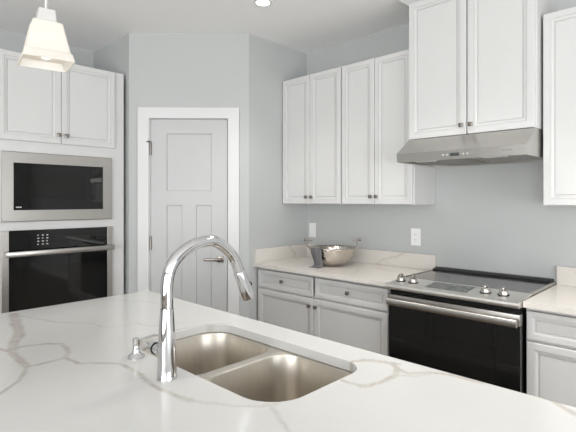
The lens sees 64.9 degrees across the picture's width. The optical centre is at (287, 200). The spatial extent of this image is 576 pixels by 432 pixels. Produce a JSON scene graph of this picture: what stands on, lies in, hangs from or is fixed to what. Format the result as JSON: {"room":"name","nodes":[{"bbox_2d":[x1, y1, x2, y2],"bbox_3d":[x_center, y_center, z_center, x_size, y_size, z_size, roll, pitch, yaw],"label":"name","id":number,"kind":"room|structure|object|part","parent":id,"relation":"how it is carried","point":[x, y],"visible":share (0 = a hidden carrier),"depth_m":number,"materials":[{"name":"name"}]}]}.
{"room":"kitchen","nodes":[
{"label":"kitchen","id":0,"kind":"room"},
{"bbox_2d":[0,30,93,67],"bbox_3d":[-3.928,0.037,1.933,0.120,2.765,6.131,0,0,44],"label":"wall","id":1,"kind":"structure","parent":0,"point":[10,41],"depth_m":3.68,"materials":[{"name":"grey paint"}]},
{"bbox_2d":[94,33,128,293],"bbox_3d":[-1.518,0.037,3.951,0.791,2.765,0.120,0,0,44],"label":"wall","id":2,"kind":"structure","parent":0,"point":[113,57],"depth_m":3.69,"materials":[{"name":"grey paint"}]},
{"bbox_2d":[129,33,248,317],"bbox_3d":[-0.795,0.037,3.699,0.960,2.765,0.115,0,0,-1],"label":"wall","id":3,"kind":"structure","parent":0,"point":[192,70],"depth_m":3.64,"materials":[{"name":"grey paint"}]},
{"bbox_2d":[146,119,227,311],"bbox_3d":[-0.808,0.378,3.633,0.641,2.060,0.095,0,0,-1],"label":"door","id":4,"kind":"structure","parent":3,"relation":"in","point":[189,158],"depth_m":3.65,"materials":[{"name":"grey paint"}]},
{"bbox_3d":[-0.594,0.472,3.619,0.153,0.052,0.060,0,0,-1],"label":"lever handle","id":5,"kind":"part","parent":4,"relation":"part of","materials":[{"name":"silver metal"}]},
{"bbox_2d":[138,107,238,314],"bbox_3d":[-0.797,0.338,3.690,0.808,2.164,0.133,0,0,-1],"label":"trim","id":6,"kind":"structure","parent":3,"relation":"attached to","point":[145,114],"depth_m":3.63,"materials":[{"name":"white paint"}]},
{"bbox_2d":[0,0,408,53],"bbox_3d":[-0.526,-1.385,-0.257,8.400,0.080,8.100,0,0,44],"label":"ceiling","id":7,"kind":"structure","parent":0,"point":[305,26],"depth_m":3.35,"materials":[{"name":"white paint"}]},
{"bbox_2d":[17,0,74,72],"bbox_3d":[-0.838,-0.908,1.569,0.158,0.871,0.158,0,0,-37],"label":"pendant light","id":8,"kind":"object","parent":7,"relation":"hanging from","point":[46,47],"visible":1,"depth_m":1.54,"materials":[{"name":"white glass"}]},
{"bbox_2d":[254,0,271,5],"bbox_3d":[-0.169,-1.340,3.066,0.120,0.008,0.120,0,0,44],"label":"recessed light","id":9,"kind":"object","parent":7,"relation":"in","point":[257,2],"visible":1,"depth_m":3.06,"materials":[{"name":"white paint"}]},
{"bbox_2d":[249,34,306,320],"bbox_3d":[-0.073,0.037,3.987,0.120,2.765,0.820,0,0,44],"label":"wall","id":10,"kind":"structure","parent":0,"point":[272,223],"depth_m":3.80,"materials":[{"name":"grey paint"}]},
{"bbox_2d":[307,0,575,288],"bbox_3d":[2.546,0.037,1.949,6.480,2.765,0.120,0,0,44],"label":"wall","id":11,"kind":"structure","parent":0,"point":[494,218],"depth_m":3.15,"materials":[{"name":"grey paint"}]},
{"bbox_2d":[283,67,341,203],"bbox_3d":[0.279,-0.503,3.804,0.636,1.064,0.351,0,0,44],"label":"upper cabinet","id":12,"kind":"object","parent":11,"relation":"attached to","point":[312,103],"visible":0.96,"depth_m":3.68,"materials":[{"name":"grey paint"}]},
{"bbox_3d":[0.071,-0.501,3.814,0.308,1.055,0.020,0,0,44],"label":"door","id":13,"kind":"part","parent":12,"relation":"part of","materials":[{"name":"grey paint"}]},
{"bbox_3d":[0.296,-0.501,3.596,0.312,1.055,0.020,0,0,44],"label":"door","id":14,"kind":"part","parent":12,"relation":"part of","materials":[{"name":"grey paint"}]},
{"bbox_2d":[309,223,315,236],"bbox_3d":[0.221,0.268,4.101,0.078,0.128,0.008,0,0,44],"label":"wall switch","id":15,"kind":"object","parent":11,"relation":"attached to","point":[312,226],"visible":1,"depth_m":4.09,"materials":[{"name":"white plastic"}]},
{"bbox_2d":[307,244,435,269],"bbox_3d":[0.624,0.451,3.704,1.236,0.110,0.019,0,0,44],"label":"backsplash","id":16,"kind":"structure","parent":11,"relation":"attached to","point":[401,259],"depth_m":3.50,"materials":[{"name":"beige stone"}]},
{"bbox_2d":[342,49,434,204],"bbox_3d":[0.729,-0.503,3.371,0.608,1.064,0.351,0,0,44],"label":"upper cabinet","id":17,"kind":"object","parent":11,"relation":"attached to","point":[375,91],"visible":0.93,"depth_m":3.24,"materials":[{"name":"grey paint"}]},
{"bbox_3d":[0.523,-0.501,3.378,0.290,1.055,0.020,0,0,44],"label":"door","id":18,"kind":"part","parent":17,"relation":"part of","materials":[{"name":"grey paint"}]},
{"bbox_3d":[0.737,-0.501,3.171,0.296,1.055,0.020,0,0,44],"label":"door","id":19,"kind":"part","parent":17,"relation":"part of","materials":[{"name":"grey paint"}]},
{"bbox_2d":[411,228,420,245],"bbox_3d":[0.956,0.273,3.392,0.078,0.128,0.009,0,0,44],"label":"wall outlet","id":20,"kind":"object","parent":11,"relation":"attached to","point":[415,232],"visible":1,"depth_m":3.39,"materials":[{"name":"white plastic"}]},
{"bbox_2d":[400,0,555,139],"bbox_3d":[1.200,-0.870,2.861,0.872,0.944,0.430,0,0,44],"label":"upper cabinet","id":21,"kind":"object","parent":11,"relation":"attached to","point":[476,66],"visible":0.91,"depth_m":2.69,"materials":[{"name":"grey paint"}]},
{"bbox_3d":[1.200,-1.317,2.861,0.872,0.050,0.430,0,0,44],"label":"crown moulding","id":22,"kind":"part","parent":21,"relation":"part of","materials":[{"name":"grey paint"}]},
{"bbox_3d":[0.942,-0.849,2.870,0.380,0.895,0.020,0,0,44],"label":"door","id":23,"kind":"part","parent":21,"relation":"part of","materials":[{"name":"grey paint"}]},
{"bbox_2d":[397,128,542,166],"bbox_3d":[1.158,-0.318,2.812,0.762,0.155,0.558,0,0,44],"label":"range hood","id":24,"kind":"object","parent":21,"relation":"attached to","point":[519,145],"visible":0.97,"depth_m":2.63,"materials":[{"name":"silver metal"}]},
{"bbox_3d":[1.218,-0.849,2.604,0.364,0.895,0.020,0,0,44],"label":"door","id":25,"kind":"part","parent":21,"relation":"part of","materials":[{"name":"grey paint"}]},
{"bbox_2d":[543,6,575,205],"bbox_3d":[1.679,-0.503,2.455,0.466,1.064,0.351,0,0,44],"label":"upper cabinet","id":26,"kind":"object","parent":11,"relation":"attached to","point":[559,27],"visible":1,"depth_m":2.46,"materials":[{"name":"grey paint"}]},
{"bbox_2d":[557,266,575,285],"bbox_3d":[1.856,0.451,2.516,0.639,0.110,0.019,0,0,44],"label":"backsplash","id":27,"kind":"structure","parent":11,"relation":"attached to","point":[565,275],"depth_m":2.70,"materials":[{"name":"beige stone"}]},
{"bbox_3d":[-0.526,1.450,-0.257,8.400,0.060,8.100,0,0,44],"label":"floor","id":28,"kind":"structure","parent":0,"visible":0},
{"bbox_2d":[0,48,123,313],"bbox_3d":[-1.863,0.204,3.491,0.684,2.432,0.958,0,0,44],"label":"tall cabinet","id":29,"kind":"object","parent":28,"relation":"on","point":[79,111],"visible":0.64,"depth_m":3.31,"materials":[{"name":"grey paint"}]},
{"bbox_3d":[-1.783,-0.708,3.136,0.020,0.597,0.396,0,0,44],"label":"door","id":30,"kind":"part","parent":29,"relation":"part of","materials":[{"name":"grey paint"}]},
{"bbox_2d":[1,151,111,221],"bbox_3d":[-1.817,-0.093,3.446,0.500,0.475,0.752,0,0,44],"label":"microwave","id":31,"kind":"object","parent":29,"relation":"in","point":[34,186],"visible":1,"depth_m":3.24,"materials":[{"name":"silver metal"}]},
{"bbox_3d":[-1.646,-0.096,3.281,0.012,0.327,0.615,0,0,44],"label":"glass door","id":32,"kind":"part","parent":31,"relation":"part of","materials":[{"name":"black glass"}]},
{"bbox_3d":[-1.467,-0.096,3.457,0.001,0.299,0.082,0,0,44],"label":"control panel","id":33,"kind":"part","parent":31,"relation":"part of","materials":[{"name":"black glass"}]},
{"bbox_3d":[-1.659,0.172,3.294,0.020,0.085,0.716,0,0,44],"label":"rail","id":34,"kind":"part","parent":29,"relation":"part of","materials":[{"name":"grey paint"}]},
{"bbox_3d":[-1.659,-0.380,3.294,0.020,0.120,0.716,0,0,44],"label":"rail","id":35,"kind":"part","parent":29,"relation":"part of","materials":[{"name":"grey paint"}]},
{"bbox_2d":[1,226,114,312],"bbox_3d":[-1.825,0.561,3.454,0.638,0.717,0.755,0,0,44],"label":"wall oven","id":36,"kind":"object","parent":29,"relation":"in","point":[42,267],"visible":0.77,"depth_m":3.23,"materials":[{"name":"black glass"}]},
{"bbox_3d":[-1.642,0.272,3.279,0.024,0.136,0.670,0,0,44],"label":"control panel","id":37,"kind":"part","parent":36,"relation":"part of","materials":[{"name":"black glass"}]},
{"bbox_3d":[-1.505,-0.708,3.425,0.020,0.597,0.398,0,0,44],"label":"door","id":38,"kind":"part","parent":29,"relation":"part of","materials":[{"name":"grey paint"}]},
{"bbox_2d":[258,267,389,355],"bbox_3d":[0.398,0.979,3.479,1.244,0.883,0.649,0,0,44],"label":"base cabinet","id":39,"kind":"object","parent":28,"relation":"on","point":[354,314],"visible":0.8,"depth_m":3.19,"materials":[{"name":"grey paint"}]},
{"bbox_3d":[-0.027,0.628,3.492,0.586,0.140,0.020,0,0,44],"label":"drawer","id":40,"kind":"part","parent":39,"relation":"part of","materials":[{"name":"grey paint"}]},
{"bbox_3d":[-0.024,1.010,3.489,0.594,0.596,0.020,0,0,44],"label":"door","id":41,"kind":"part","parent":39,"relation":"part of","materials":[{"name":"grey paint"}]},
{"bbox_3d":[0.214,0.700,3.288,1.208,0.040,0.018,0,0,44],"label":"rail","id":42,"kind":"part","parent":39,"relation":"part of","materials":[{"name":"grey paint"}]},
{"bbox_2d":[253,244,435,285],"bbox_3d":[0.397,0.466,3.482,1.256,0.140,0.654,0,0,44],"label":"countertop","id":43,"kind":"structure","parent":39,"relation":"on","point":[368,266],"depth_m":3.47,"materials":[{"name":"beige stone"}]},
{"bbox_2d":[304,238,360,265],"bbox_3d":[0.349,0.401,3.553,0.384,0.209,0.384,0,0,44],"label":"serving bowl","id":44,"kind":"object","parent":43,"relation":"on","point":[332,255],"visible":0.95,"depth_m":3.43,"materials":[{"name":"silver metal"}]},
{"bbox_2d":[310,248,322,267],"bbox_3d":[0.214,0.433,3.422,0.112,0.144,0.063,0,0,44],"label":"cloth","id":45,"kind":"object","parent":44,"relation":"on","point":[316,253],"visible":1,"depth_m":3.41,"materials":[{"name":"grey fabric"}]},
{"bbox_3d":[0.413,1.010,3.067,0.612,0.596,0.020,0,0,44],"label":"door","id":46,"kind":"part","parent":39,"relation":"part of","materials":[{"name":"grey paint"}]},
{"bbox_3d":[0.417,0.628,3.064,0.603,0.140,0.020,0,0,44],"label":"drawer","id":47,"kind":"part","parent":39,"relation":"part of","materials":[{"name":"grey paint"}]},
{"bbox_2d":[384,266,555,393],"bbox_3d":[1.094,0.938,2.741,0.764,0.964,0.715,0,0,44],"label":"range","id":48,"kind":"object","parent":28,"relation":"on","point":[471,324],"visible":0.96,"depth_m":2.50,"materials":[{"name":"black glass"}]},
{"bbox_3d":[0.703,0.484,2.819,0.052,0.026,0.053,0,0,44],"label":"knob","id":49,"kind":"part","parent":48,"relation":"part of","materials":[{"name":"silver metal"}]},
{"bbox_3d":[0.762,0.484,2.762,0.052,0.026,0.053,0,0,44],"label":"knob","id":50,"kind":"part","parent":48,"relation":"part of","materials":[{"name":"silver metal"}]},
{"bbox_3d":[0.933,0.499,2.613,0.246,0.012,0.134,0,0,44],"label":"display panel","id":51,"kind":"part","parent":48,"relation":"part of","materials":[{"name":"grey"}]},
{"bbox_3d":[0.868,0.609,2.492,0.732,0.042,0.043,0,0,44],"label":"handle","id":52,"kind":"part","parent":48,"relation":"part of","materials":[{"name":"silver metal"}]},
{"bbox_3d":[0.897,0.600,2.524,0.748,0.059,0.043,0,0,44],"label":"door trim","id":53,"kind":"part","parent":48,"relation":"part of","materials":[{"name":"silver metal"}]},
{"bbox_3d":[0.898,0.917,2.525,0.748,0.575,0.039,0,0,44],"label":"oven door","id":54,"kind":"part","parent":48,"relation":"part of","materials":[{"name":"black glass"}]},
{"bbox_3d":[0.939,0.515,2.581,0.762,0.046,0.220,0,0,44],"label":"control panel","id":55,"kind":"part","parent":48,"relation":"part of","materials":[{"name":"silver metal"}]},
{"bbox_3d":[1.153,0.498,2.803,0.742,0.010,0.394,0,0,44],"label":"cooktop glass","id":56,"kind":"part","parent":48,"relation":"part of","materials":[{"name":"grey"}]},
{"bbox_3d":[1.073,0.484,2.462,0.052,0.026,0.053,0,0,44],"label":"knob","id":57,"kind":"part","parent":48,"relation":"part of","materials":[{"name":"silver metal"}]},
{"bbox_3d":[1.141,0.484,2.397,0.052,0.026,0.053,0,0,44],"label":"knob","id":58,"kind":"part","parent":48,"relation":"part of","materials":[{"name":"silver metal"}]},
{"bbox_3d":[1.450,0.497,2.568,0.010,0.014,0.470,0,0,44],"label":"trim","id":59,"kind":"part","parent":48,"relation":"part of","materials":[{"name":"silver metal"}]},
{"bbox_2d":[526,308,575,406],"bbox_3d":[1.631,0.979,2.292,0.623,0.883,0.649,0,0,44],"label":"base cabinet","id":60,"kind":"object","parent":28,"relation":"on","point":[550,336],"visible":0.67,"depth_m":2.22,"materials":[{"name":"grey paint"}]},
{"bbox_2d":[523,266,575,314],"bbox_3d":[1.636,0.466,2.287,0.639,0.140,0.654,0,0,44],"label":"countertop","id":61,"kind":"structure","parent":60,"relation":"on","point":[560,298],"depth_m":2.36,"materials":[{"name":"beige stone"}]},
{"bbox_3d":[1.431,0.628,2.086,0.610,0.140,0.020,0,0,44],"label":"drawer","id":62,"kind":"part","parent":60,"relation":"part of","materials":[{"name":"grey paint"}]},
{"bbox_3d":[1.431,1.010,2.086,0.610,0.596,0.020,0,0,44],"label":"door","id":63,"kind":"part","parent":60,"relation":"part of","materials":[{"name":"grey paint"}]},
{"bbox_3d":[1.446,0.700,2.100,0.587,0.040,0.018,0,0,44],"label":"rail","id":64,"kind":"part","parent":60,"relation":"part of","materials":[{"name":"grey paint"}]},
{"bbox_3d":[0.003,0.975,1.173,2.944,0.889,0.853,0,0,44],"label":"cabinet","id":65,"kind":"object","parent":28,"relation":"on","visible":0},
{"bbox_2d":[0,291,575,431],"bbox_3d":[-0.082,0.515,1.072,3.005,0.030,1.110,0,0,44],"label":"countertop","id":66,"kind":"structure","parent":65,"relation":"on","point":[67,367],"depth_m":1.19,"materials":[{"name":"white stone"}]},
{"bbox_2d":[128,333,157,359],"bbox_3d":[-0.462,0.469,1.469,0.053,0.062,0.117,0,0,44],"label":"soap dispenser","id":67,"kind":"object","parent":66,"relation":"on","point":[136,354],"visible":0.81,"depth_m":1.44,"materials":[{"name":"silver metal"}]},
{"bbox_3d":[-0.449,0.446,1.482,0.010,0.016,0.080,0,0,44],"label":"spout","id":68,"kind":"part","parent":67,"relation":"part of","materials":[{"name":"silver metal"}]},
{"bbox_2d":[146,235,254,382],"bbox_3d":[-0.265,0.303,1.405,0.134,0.395,0.353,0,0,44],"label":"kitchen faucet","id":69,"kind":"object","parent":66,"relation":"on","point":[165,348],"visible":1,"depth_m":1.27,"materials":[{"name":"silver metal"}]},
{"bbox_2d":[142,332,351,401],"bbox_3d":[-0.158,0.636,1.472,0.820,0.209,0.470,0,0,44],"label":"sink","id":70,"kind":"object","parent":66,"relation":"in","point":[250,369],"visible":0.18,"depth_m":1.54,"materials":[{"name":"silver metal"}]},
{"bbox_3d":[-0.305,0.636,1.614,0.410,0.209,0.470,0,0,44],"label":"bowl","id":71,"kind":"part","parent":70,"relation":"part of","materials":[{"name":"silver metal"}]},
{"bbox_3d":[-0.010,0.636,1.329,0.410,0.209,0.470,0,0,44],"label":"bowl","id":72,"kind":"part","parent":70,"relation":"part of","materials":[{"name":"silver metal"}]}
]}

